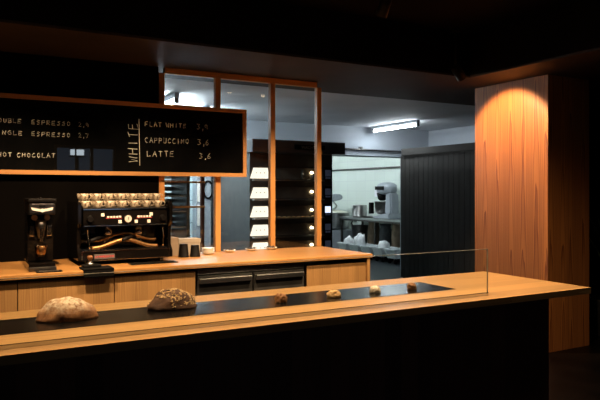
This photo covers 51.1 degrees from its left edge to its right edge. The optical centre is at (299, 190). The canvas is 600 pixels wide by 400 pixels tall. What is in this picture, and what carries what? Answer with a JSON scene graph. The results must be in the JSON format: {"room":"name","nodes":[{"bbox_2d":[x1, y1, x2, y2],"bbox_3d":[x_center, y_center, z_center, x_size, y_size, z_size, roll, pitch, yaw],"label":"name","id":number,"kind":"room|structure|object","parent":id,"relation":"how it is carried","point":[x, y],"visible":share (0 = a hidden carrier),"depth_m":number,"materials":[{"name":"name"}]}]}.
{"room":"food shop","nodes":[
{"label":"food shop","id":0,"kind":"room"},
{"bbox_2d":[0,51,158,261],"bbox_3d":[-3.134,0.210,4.470,4.285,2.580,0.140,0,0,-29],"label":"wall","id":1,"kind":"structure","parent":0,"point":[20,73],"depth_m":5.06,"materials":[{"name":"black paint"}]},
{"bbox_2d":[0,93,246,176],"bbox_3d":[-2.206,-0.440,4.861,3.887,0.619,0.070,0,0,-29],"label":"blackboard","id":2,"kind":"object","parent":1,"relation":"attached to","point":[40,135],"visible":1,"depth_m":5.23,"materials":[{"name":"black wood"}]},
{"bbox_2d":[159,68,320,250],"bbox_3d":[-0.519,-0.265,5.880,1.650,1.630,0.055,0,0,-29],"label":"window","id":3,"kind":"structure","parent":1,"relation":"in","point":[217,77],"depth_m":5.99,"materials":[{"name":"brown wood"}]},
{"bbox_2d":[165,120,428,269],"bbox_3d":[-0.230,0.140,10.465,8.600,2.720,0.400,0,0,-29],"label":"wall","id":4,"kind":"structure","parent":0,"point":[353,137],"depth_m":10.87,"materials":[{"name":"paint"}]},
{"bbox_2d":[345,147,400,152],"bbox_3d":[1.172,-0.726,10.979,2.750,0.087,0.070,0,0,-29],"label":"pipe","id":5,"kind":"object","parent":4,"relation":"attached to","point":[358,148],"visible":0.52,"depth_m":10.98,"materials":[{"name":"metal"}]},
{"bbox_2d":[0,0,599,130],"bbox_3d":[1.407,-1.340,4.250,11.800,0.520,12.050,0,0,-29],"label":"ceiling","id":6,"kind":"structure","parent":0,"point":[264,25],"depth_m":5.33,"materials":[{"name":"black paint"}]},
{"bbox_2d":[165,92,178,104],"bbox_3d":[-1.691,-1.060,7.646,0.060,0.120,1.200,0,0,-29],"label":"fluorescent light","id":7,"kind":"object","parent":6,"relation":"attached to","point":[174,97],"visible":0.4,"depth_m":7.20,"materials":[{"name":"white plastic"}]},
{"bbox_2d":[372,120,419,131],"bbox_3d":[1.569,-1.070,10.381,0.060,0.100,1.200,0,0,-29],"label":"fluorescent light","id":8,"kind":"object","parent":6,"relation":"attached to","point":[417,122],"visible":1,"depth_m":10.32,"materials":[{"name":"white plastic"}]},
{"bbox_2d":[332,156,399,228],"bbox_3d":[1.822,0.100,15.304,0.100,2.800,6.050,0,0,-29],"label":"wall","id":9,"kind":"structure","parent":0,"point":[356,187],"depth_m":15.74,"materials":[{"name":"white tile"}]},
{"bbox_2d":[332,166,399,170],"bbox_3d":[1.763,-0.550,15.242,0.061,0.042,5.700,0,0,-29],"label":"pipe","id":10,"kind":"object","parent":9,"relation":"attached to","point":[390,166],"visible":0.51,"depth_m":15.42,"materials":[{"name":"metal"}]},
{"bbox_2d":[269,0,580,33],"bbox_3d":[1.965,-1.550,1.916,10.500,0.100,7.430,0,0,-29],"label":"ceiling","id":11,"kind":"structure","parent":0,"point":[472,16],"depth_m":5.21,"materials":[{"name":"black paint"}]},
{"bbox_2d":[375,0,391,17],"bbox_3d":[0.610,-1.377,4.550,0.100,0.245,0.151,0,0,-29],"label":"track spotlight","id":12,"kind":"object","parent":11,"relation":"hanging from","point":[383,7],"visible":1,"depth_m":4.52,"materials":[{"name":"black plastic"}]},
{"bbox_2d":[450,27,466,81],"bbox_3d":[1.468,-1.258,5.813,0.169,0.483,0.100,0,0,-29],"label":"track spotlight","id":13,"kind":"object","parent":11,"relation":"hanging from","point":[456,69],"visible":1,"depth_m":5.79,"materials":[{"name":"black plastic"}]},
{"bbox_2d":[429,125,474,146],"bbox_3d":[3.416,0.190,9.986,0.100,2.620,3.990,0,0,-29],"label":"wall","id":14,"kind":"structure","parent":0,"point":[466,134],"depth_m":11.15,"materials":[{"name":"paint"}]},
{"bbox_2d":[370,258,599,399],"bbox_3d":[-0.189,1.540,7.109,11.800,0.080,18.600,0,0,-29],"label":"floor","id":15,"kind":"structure","parent":0,"point":[574,373],"depth_m":5.36,"materials":[{"name":"tile"}]},
{"bbox_2d":[0,280,16,312],"bbox_3d":[-2.320,1.048,4.340,0.600,0.905,0.800,0,0,-29],"label":"base cabinet","id":16,"kind":"object","parent":15,"relation":"on","point":[8,289],"visible":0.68,"depth_m":4.11,"materials":[{"name":"brown wood"}]},
{"bbox_2d":[17,276,113,310],"bbox_3d":[-1.784,1.048,4.639,0.627,0.905,0.800,0,0,-29],"label":"base cabinet","id":17,"kind":"object","parent":15,"relation":"on","point":[32,294],"visible":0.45,"depth_m":4.28,"materials":[{"name":"brown wood"}]},
{"bbox_2d":[0,246,371,280],"bbox_3d":[-1.687,0.567,4.699,4.835,0.033,0.870,0,0,-29],"label":"countertop","id":18,"kind":"structure","parent":17,"relation":"on","point":[16,269],"depth_m":4.96,"materials":[{"name":"brown wood"}]},
{"bbox_2d":[24,197,56,271],"bbox_3d":[-1.830,0.296,4.415,0.180,0.508,0.315,0,0,-29],"label":"coffee grinder","id":19,"kind":"object","parent":18,"relation":"on","point":[39,212],"visible":0.98,"depth_m":4.36,"materials":[{"name":"black metal"}]},
{"bbox_2d":[36,270,62,272],"bbox_3d":[-1.703,0.545,4.256,0.165,0.010,0.062,0,0,-29],"label":"tray","id":20,"kind":"object","parent":18,"relation":"on","point":[45,271],"visible":1,"depth_m":4.23,"materials":[{"name":"black plastic"}]},
{"bbox_2d":[79,263,113,277],"bbox_3d":[-1.437,0.558,4.426,0.205,0.073,0.190,0,0,-29],"label":"mat","id":21,"kind":"object","parent":18,"relation":"on","point":[96,268],"visible":0.99,"depth_m":4.36,"materials":[{"name":"black rubber"}]},
{"bbox_2d":[86,255,93,264],"bbox_3d":[-1.489,0.489,4.448,0.054,0.065,0.054,0,0,-29],"label":"tamper","id":22,"kind":"object","parent":21,"relation":"on","point":[89,257],"visible":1,"depth_m":4.44,"materials":[{"name":"wood"}]},
{"bbox_2d":[67,201,172,263],"bbox_3d":[-1.421,0.315,4.952,0.711,0.470,0.526,0,0,-29],"label":"espresso machine","id":23,"kind":"object","parent":18,"relation":"on","point":[104,233],"visible":0.99,"depth_m":4.82,"materials":[{"name":"metal"}]},
{"bbox_2d":[81,201,91,207],"bbox_3d":[-1.595,0.100,4.690,0.085,0.053,0.067,0,0,-14],"label":"espresso cup","id":24,"kind":"object","parent":23,"relation":"on","point":[85,204],"visible":0.98,"depth_m":4.67,"materials":[{"name":"beige ceramic"}]},
{"bbox_2d":[79,194,91,200],"bbox_3d":[-1.607,0.046,4.678,0.085,0.053,0.067,0,0,31],"label":"espresso cup","id":25,"kind":"object","parent":24,"relation":"on","point":[83,197],"visible":1,"depth_m":4.66,"materials":[{"name":"beige ceramic"}]},
{"bbox_2d":[94,201,105,207],"bbox_3d":[-1.515,0.100,4.729,0.085,0.053,0.067,0,0,27],"label":"espresso cup","id":26,"kind":"object","parent":23,"relation":"on","point":[98,204],"visible":0.98,"depth_m":4.71,"materials":[{"name":"beige ceramic"}]},
{"bbox_2d":[92,194,103,200],"bbox_3d":[-1.526,0.046,4.723,0.085,0.053,0.067,0,0,27],"label":"espresso cup","id":27,"kind":"object","parent":26,"relation":"on","point":[96,197],"visible":1,"depth_m":4.70,"materials":[{"name":"beige ceramic"}]},
{"bbox_2d":[106,201,116,207],"bbox_3d":[-1.435,0.100,4.779,0.085,0.053,0.067,0,0,-14],"label":"espresso cup","id":28,"kind":"object","parent":23,"relation":"on","point":[110,204],"visible":0.98,"depth_m":4.75,"materials":[{"name":"beige ceramic"}]},
{"bbox_2d":[104,194,114,200],"bbox_3d":[-1.446,0.046,4.773,0.085,0.053,0.067,0,0,-14],"label":"espresso cup","id":29,"kind":"object","parent":28,"relation":"on","point":[108,197],"visible":1,"depth_m":4.75,"materials":[{"name":"beige ceramic"}]},
{"bbox_2d":[118,200,128,206],"bbox_3d":[-1.356,0.100,4.824,0.085,0.053,0.067,0,0,-14],"label":"espresso cup","id":30,"kind":"object","parent":23,"relation":"on","point":[122,203],"visible":1,"depth_m":4.80,"materials":[{"name":"beige ceramic"}]},
{"bbox_2d":[117,194,127,199],"bbox_3d":[-1.365,0.046,4.818,0.085,0.053,0.067,0,0,-14],"label":"espresso cup","id":31,"kind":"object","parent":30,"relation":"on","point":[119,196],"visible":1,"depth_m":4.79,"materials":[{"name":"beige ceramic"}]},
{"bbox_2d":[81,206,165,208],"bbox_3d":[-1.433,0.130,4.972,0.627,0.007,0.440,0,0,-29],"label":"tray","id":32,"kind":"object","parent":23,"relation":"on","point":[115,207],"depth_m":4.81,"materials":[{"name":"metal"}]},
{"bbox_2d":[130,200,140,206],"bbox_3d":[-1.276,0.100,4.868,0.085,0.053,0.067,0,0,-14],"label":"espresso cup","id":33,"kind":"object","parent":23,"relation":"on","point":[134,203],"visible":0.92,"depth_m":4.84,"materials":[{"name":"beige ceramic"}]},
{"bbox_2d":[128,194,139,199],"bbox_3d":[-1.287,0.046,4.864,0.085,0.053,0.067,0,0,-27],"label":"espresso cup","id":34,"kind":"object","parent":33,"relation":"on","point":[131,196],"visible":1,"depth_m":4.84,"materials":[{"name":"beige ceramic"}]},
{"bbox_2d":[142,200,153,206],"bbox_3d":[-1.197,0.100,4.917,0.085,0.053,0.067,0,0,-42],"label":"espresso cup","id":35,"kind":"object","parent":23,"relation":"on","point":[146,203],"visible":0.94,"depth_m":4.89,"materials":[{"name":"beige ceramic"}]},
{"bbox_2d":[140,193,151,199],"bbox_3d":[-1.208,0.046,4.911,0.085,0.053,0.067,0,0,-42],"label":"espresso cup","id":36,"kind":"object","parent":35,"relation":"on","point":[144,196],"visible":1,"depth_m":4.88,"materials":[{"name":"beige ceramic"}]},
{"bbox_2d":[153,200,164,206],"bbox_3d":[-1.117,0.100,4.951,0.085,0.053,0.067,0,0,31],"label":"espresso cup","id":37,"kind":"object","parent":23,"relation":"on","point":[157,203],"visible":0.99,"depth_m":4.93,"materials":[{"name":"beige ceramic"}]},
{"bbox_2d":[152,193,162,199],"bbox_3d":[-1.127,0.046,4.954,0.085,0.053,0.067,0,0,-27],"label":"espresso cup","id":38,"kind":"object","parent":37,"relation":"on","point":[156,196],"visible":1,"depth_m":4.93,"materials":[{"name":"beige ceramic"}]},
{"bbox_2d":[128,260,176,264],"bbox_3d":[-1.117,0.545,4.777,0.360,0.009,0.110,0,0,-31],"label":"mat","id":39,"kind":"object","parent":18,"relation":"on","point":[169,261],"visible":1,"depth_m":4.76,"materials":[{"name":"black rubber"}]},
{"bbox_2d":[171,237,178,255],"bbox_3d":[-1.097,0.472,5.355,0.085,0.155,0.120,0,0,-29],"label":"box","id":40,"kind":"object","parent":18,"relation":"on","point":[174,240],"visible":0.41,"depth_m":5.31,"materials":[{"name":"beige cardboard"}]},
{"bbox_2d":[178,244,188,257],"bbox_3d":[-0.970,0.496,5.225,0.091,0.108,0.091,0,0,-29],"label":"cup","id":41,"kind":"object","parent":18,"relation":"on","point":[183,248],"visible":1,"depth_m":5.19,"materials":[{"name":"black plastic"}]},
{"bbox_2d":[179,237,200,254],"bbox_3d":[-0.978,0.480,5.444,0.198,0.140,0.128,0,0,-29],"label":"box","id":42,"kind":"object","parent":18,"relation":"on","point":[193,240],"visible":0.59,"depth_m":5.39,"materials":[{"name":"beige cardboard"}]},
{"bbox_2d":[189,245,199,256],"bbox_3d":[-0.883,0.502,5.268,0.091,0.096,0.091,0,0,-29],"label":"cup","id":43,"kind":"object","parent":18,"relation":"on","point":[194,251],"visible":1,"depth_m":5.24,"materials":[{"name":"black ceramic"}]},
{"bbox_2d":[224,248,234,251],"bbox_3d":[-0.635,0.532,5.641,0.114,0.035,0.114,0,0,-29],"label":"dish","id":44,"kind":"object","parent":18,"relation":"on","point":[225,249],"visible":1,"depth_m":5.61,"materials":[{"name":"beige ceramic"}]},
{"bbox_2d":[245,247,256,250],"bbox_3d":[-0.448,0.532,5.768,0.114,0.035,0.114,0,0,-29],"label":"dish","id":45,"kind":"object","parent":18,"relation":"on","point":[247,248],"visible":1,"depth_m":5.74,"materials":[{"name":"beige ceramic"}]},
{"bbox_2d":[265,246,276,249],"bbox_3d":[-0.271,0.532,5.902,0.114,0.035,0.114,0,0,-29],"label":"dish","id":46,"kind":"object","parent":18,"relation":"on","point":[267,247],"visible":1,"depth_m":5.87,"materials":[{"name":"beige ceramic"}]},
{"bbox_3d":[-0.802,0.541,5.468,0.120,0.017,0.120,0,0,-29],"label":"saucer","id":47,"kind":"object","parent":18,"relation":"on","visible":0},
{"bbox_3d":[-0.802,0.529,5.468,0.120,0.017,0.120,0,0,-29],"label":"saucer","id":48,"kind":"object","parent":47,"relation":"on","visible":0},
{"bbox_3d":[-0.802,0.516,5.468,0.120,0.017,0.120,0,0,-29],"label":"saucer","id":49,"kind":"object","parent":48,"relation":"on","visible":0},
{"bbox_2d":[202,247,214,249],"bbox_3d":[-0.802,0.504,5.468,0.120,0.017,0.120,0,0,-29],"label":"saucer","id":50,"kind":"object","parent":49,"relation":"on","point":[204,248],"visible":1,"depth_m":5.43,"materials":[{"name":"beige ceramic"}]},
{"bbox_2d":[114,269,194,302],"bbox_3d":[-1.247,1.048,4.939,0.603,0.905,0.800,0,0,-29],"label":"base cabinet","id":51,"kind":"object","parent":15,"relation":"on","point":[137,286],"visible":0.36,"depth_m":4.57,"materials":[{"name":"brown wood"}]},
{"bbox_2d":[165,176,204,237],"bbox_3d":[-1.540,0.507,6.985,0.800,1.985,0.600,0,0,-29],"label":"rack","id":52,"kind":"object","parent":15,"relation":"on","point":[180,185],"visible":0.19,"depth_m":7.00,"materials":[{"name":"metal"}]},
{"bbox_2d":[165,195,185,196],"bbox_3d":[-1.617,0.054,6.959,0.568,0.012,0.490,0,0,-29],"label":"shelf","id":53,"kind":"object","parent":52,"relation":"attached to","point":[165,195],"depth_m":6.83,"materials":[{"name":"metal"}]},
{"bbox_2d":[171,224,185,227],"bbox_3d":[-1.617,0.394,6.959,0.568,0.012,0.490,0,0,-29],"label":"shelf","id":54,"kind":"object","parent":52,"relation":"attached to","point":[173,225],"depth_m":6.91,"materials":[{"name":"metal"}]},
{"bbox_2d":[200,177,203,251],"bbox_3d":[-1.153,0.525,7.396,0.100,1.950,0.100,0,0,-29],"label":"post","id":55,"kind":"object","parent":15,"relation":"on","point":[201,178],"visible":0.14,"depth_m":7.38,"materials":[{"name":"brown wood"}]},
{"bbox_2d":[192,176,212,246],"bbox_3d":[-1.458,0.475,9.438,0.274,2.050,0.187,0,0,-29],"label":"tall cabinet","id":56,"kind":"object","parent":15,"relation":"on","point":[208,184],"visible":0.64,"depth_m":9.39,"materials":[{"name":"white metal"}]},
{"bbox_2d":[195,262,303,295],"bbox_3d":[-0.555,1.048,5.309,0.955,0.905,0.808,0,0,-29],"label":"fridge","id":57,"kind":"object","parent":15,"relation":"on","point":[231,279],"visible":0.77,"depth_m":4.96,"materials":[{"name":"black metal"}]},
{"bbox_2d":[213,139,344,250],"bbox_3d":[-0.364,0.415,9.037,1.415,2.170,1.563,0,0,-29],"label":"oven","id":58,"kind":"object","parent":15,"relation":"on","point":[244,200],"visible":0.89,"depth_m":8.52,"materials":[{"name":"black metal"}]},
{"bbox_2d":[247,139,344,155],"bbox_3d":[-0.364,-0.588,9.037,1.415,0.165,1.563,0,0,-29],"label":"hood","id":59,"kind":"object","parent":58,"relation":"attached to","point":[255,147],"depth_m":8.35,"materials":[{"name":"black metal"}]},
{"bbox_2d":[0,271,590,399],"bbox_3d":[-0.633,1.024,2.766,4.790,0.952,0.823,0,0,-29],"label":"counter","id":60,"kind":"object","parent":15,"relation":"on","point":[493,345],"depth_m":2.85,"materials":[{"name":"brown wood"}]},
{"bbox_2d":[35,296,98,322],"bbox_3d":[-1.000,0.502,2.699,0.258,0.092,0.177,0,0,-25],"label":"bread loaf","id":61,"kind":"object","parent":60,"relation":"on","point":[64,309],"visible":1,"depth_m":2.64,"materials":[{"name":"beige food"}]},
{"bbox_2d":[146,288,196,311],"bbox_3d":[-0.599,0.501,2.946,0.249,0.093,0.178,0,0,-33],"label":"bread loaf","id":62,"kind":"object","parent":60,"relation":"on","point":[173,299],"visible":1,"depth_m":2.89,"materials":[{"name":"brown food"}]},
{"bbox_2d":[0,249,488,345],"bbox_3d":[-0.792,0.431,2.385,4.142,0.236,0.011,0,0,-29],"label":"glass screen","id":63,"kind":"object","parent":60,"relation":"on","point":[475,249],"visible":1,"depth_m":2.67,"materials":[{"name":"clear glass"}]},
{"bbox_2d":[275,293,286,302],"bbox_3d":[-0.093,0.525,3.092,0.064,0.046,0.057,0,0,-29],"label":"bread","id":64,"kind":"object","parent":60,"relation":"on","point":[279,298],"visible":1,"depth_m":3.07,"materials":[{"name":"brown food"}]},
{"bbox_2d":[326,290,340,297],"bbox_3d":[0.174,0.529,3.240,0.078,0.037,0.069,0,0,-29],"label":"bread","id":65,"kind":"object","parent":60,"relation":"on","point":[332,293],"visible":1,"depth_m":3.22,"materials":[{"name":"beige food"}]},
{"bbox_2d":[369,285,380,293],"bbox_3d":[0.404,0.529,3.381,0.062,0.038,0.060,0,0,-2],"label":"bread","id":66,"kind":"object","parent":60,"relation":"on","point":[373,289],"visible":1,"depth_m":3.36,"materials":[{"name":"beige food"}]},
{"bbox_2d":[407,282,416,289],"bbox_3d":[0.625,0.529,3.503,0.057,0.038,0.052,0,0,-29],"label":"bread","id":67,"kind":"object","parent":60,"relation":"on","point":[411,286],"visible":1,"depth_m":3.49,"materials":[{"name":"brown food"}]},
{"bbox_2d":[304,258,369,286],"bbox_3d":[0.135,1.042,5.710,0.632,0.917,0.840,0,0,-29],"label":"base cabinet","id":68,"kind":"object","parent":15,"relation":"on","point":[326,272],"visible":0.2,"depth_m":5.37,"materials":[{"name":"brown wood"}]},
{"bbox_2d":[332,194,352,248],"bbox_3d":[0.672,0.790,15.836,1.250,1.420,0.800,0,0,-29],"label":"mixer","id":69,"kind":"object","parent":15,"relation":"on","point":[336,222],"visible":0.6,"depth_m":15.62,"materials":[{"name":"metal"}]},
{"bbox_2d":[332,212,349,228],"bbox_3d":[0.868,0.743,15.945,0.800,0.415,0.800,0,0,-29],"label":"bowl","id":70,"kind":"object","parent":69,"relation":"on","point":[336,222],"depth_m":15.59,"materials":[{"name":"metal"}]},
{"bbox_2d":[337,242,353,250],"bbox_3d":[1.133,1.347,14.559,0.430,0.304,0.360,0,0,-29],"label":"bin","id":71,"kind":"object","parent":15,"relation":"on","point":[342,245],"visible":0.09,"depth_m":14.40,"materials":[{"name":"white plastic"}]},
{"bbox_2d":[344,235,353,242],"bbox_3d":[1.136,1.199,14.549,0.258,0.348,0.232,0,0,-29],"label":"flour bag","id":72,"kind":"object","parent":71,"relation":"in","point":[349,239],"visible":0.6,"depth_m":14.48,"materials":[{"name":"white paper"}]},
{"bbox_2d":[351,221,367,242],"bbox_3d":[1.465,1.102,15.225,0.450,0.796,0.447,0,0,26],"label":"mixing bowl","id":73,"kind":"object","parent":15,"relation":"on","point":[363,229],"visible":0.52,"depth_m":15.07,"materials":[{"name":"metal"}]},
{"bbox_2d":[348,243,372,251],"bbox_3d":[1.367,1.347,14.139,0.430,0.304,0.360,0,0,-29],"label":"bin","id":74,"kind":"object","parent":15,"relation":"on","point":[353,247],"visible":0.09,"depth_m":14.00,"materials":[{"name":"white plastic"}]},
{"bbox_2d":[354,233,365,244],"bbox_3d":[1.354,1.160,14.157,0.264,0.426,0.256,0,0,-29],"label":"flour bag","id":75,"kind":"object","parent":74,"relation":"in","point":[359,239],"visible":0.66,"depth_m":14.07,"materials":[{"name":"white paper"}]},
{"bbox_2d":[339,216,399,244],"bbox_3d":[2.029,1.062,14.102,0.690,0.875,3.150,0,0,-29],"label":"work table","id":76,"kind":"object","parent":15,"relation":"on","point":[349,218],"visible":0.26,"depth_m":14.11,"materials":[{"name":"metal"}]},
{"bbox_2d":[351,205,367,215],"bbox_3d":[1.445,0.481,15.179,0.359,0.285,0.377,0,0,18],"label":"stock pot","id":77,"kind":"object","parent":76,"relation":"on","point":[357,210],"visible":0.85,"depth_m":15.03,"materials":[{"name":"metal"}]},
{"bbox_2d":[353,216,372,217],"bbox_3d":[1.528,0.612,14.774,0.350,0.025,0.450,0,0,-29],"label":"baking tray","id":78,"kind":"object","parent":76,"relation":"on","point":[353,216],"visible":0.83,"depth_m":14.78,"materials":[{"name":"metal"}]},
{"bbox_2d":[369,182,399,218],"bbox_3d":[1.947,0.208,14.280,0.400,0.832,0.760,0,0,-29],"label":"mixer","id":79,"kind":"object","parent":76,"relation":"on","point":[388,209],"visible":0.99,"depth_m":14.04,"materials":[{"name":"white metal"}]},
{"bbox_2d":[369,201,385,213],"bbox_3d":[1.863,0.387,14.414,0.385,0.295,0.444,0,0,-29],"label":"bowl","id":80,"kind":"object","parent":79,"relation":"on","point":[379,205],"depth_m":14.28,"materials":[{"name":"silver metal"}]},
{"bbox_2d":[359,244,381,259],"bbox_3d":[1.583,1.347,13.751,0.430,0.304,0.360,0,0,-29],"label":"bin","id":81,"kind":"object","parent":15,"relation":"on","point":[365,248],"visible":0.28,"depth_m":13.64,"materials":[{"name":"white plastic"}]},
{"bbox_2d":[359,244,377,254],"bbox_3d":[1.583,1.292,13.751,0.430,0.195,0.360,0,0,-29],"label":"tub","id":82,"kind":"object","parent":81,"relation":"in","point":[365,248],"depth_m":13.62,"materials":[{"name":"white plastic"}]},
{"bbox_2d":[367,222,379,244],"bbox_3d":[1.740,1.109,14.744,0.316,0.782,0.279,0,0,-29],"label":"sack","id":83,"kind":"object","parent":15,"relation":"on","point":[370,237],"visible":0.47,"depth_m":14.63,"materials":[{"name":"brown paper"}]},
{"bbox_2d":[371,246,396,261],"bbox_3d":[1.796,1.347,13.371,0.430,0.304,0.360,0,0,-29],"label":"bin","id":84,"kind":"object","parent":15,"relation":"on","point":[377,251],"visible":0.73,"depth_m":13.27,"materials":[{"name":"white plastic"}]},
{"bbox_2d":[378,240,389,247],"bbox_3d":[1.803,1.211,13.370,0.262,0.324,0.241,0,0,-29],"label":"flour bag","id":85,"kind":"object","parent":84,"relation":"in","point":[382,244],"visible":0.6,"depth_m":13.29,"materials":[{"name":"white paper"}]},
{"bbox_2d":[371,246,396,256],"bbox_3d":[1.796,1.292,13.371,0.430,0.195,0.360,0,0,-29],"label":"tub","id":86,"kind":"object","parent":84,"relation":"in","point":[377,251],"depth_m":13.26,"materials":[{"name":"white plastic"}]},
{"bbox_2d":[379,224,391,245],"bbox_3d":[1.965,1.129,14.404,0.317,0.743,0.288,0,0,-29],"label":"sack","id":87,"kind":"object","parent":15,"relation":"on","point":[385,229],"visible":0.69,"depth_m":14.29,"materials":[{"name":"black fabric"}]},
{"bbox_2d":[383,248,399,263],"bbox_3d":[2.010,1.347,12.987,0.430,0.304,0.360,0,0,-29],"label":"bin","id":88,"kind":"object","parent":15,"relation":"on","point":[389,251],"visible":0.73,"depth_m":12.87,"materials":[{"name":"white plastic"}]},
{"bbox_2d":[383,248,399,258],"bbox_3d":[2.010,1.292,12.987,0.430,0.195,0.360,0,0,-29],"label":"tub","id":89,"kind":"object","parent":88,"relation":"in","point":[389,251],"depth_m":12.86,"materials":[{"name":"white plastic"}]},
{"bbox_2d":[391,224,399,247],"bbox_3d":[2.175,1.109,13.951,0.292,0.782,0.283,0,0,-29],"label":"sack","id":90,"kind":"object","parent":15,"relation":"on","point":[395,234],"visible":0.36,"depth_m":13.83,"materials":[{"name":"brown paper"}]},
{"bbox_2d":[401,142,474,277],"bbox_3d":[2.777,0.400,9.744,1.172,2.200,2.430,0,0,-29],"label":"partition wall","id":91,"kind":"structure","parent":15,"relation":"on","point":[438,182],"depth_m":9.74,"materials":[{"name":"black wood"}]},
{"bbox_2d":[475,75,588,352],"bbox_3d":[2.331,0.210,6.360,0.590,2.580,0.925,0,0,-29],"label":"wall column","id":92,"kind":"structure","parent":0,"point":[532,134],"depth_m":6.03,"materials":[{"name":"brown wood"}]},
{"bbox_2d":[589,101,599,315],"bbox_3d":[3.207,0.210,7.436,2.950,2.580,0.100,0,0,-29],"label":"wall","id":93,"kind":"structure","parent":0,"point":[594,107],"depth_m":7.58,"materials":[{"name":"black paint"}]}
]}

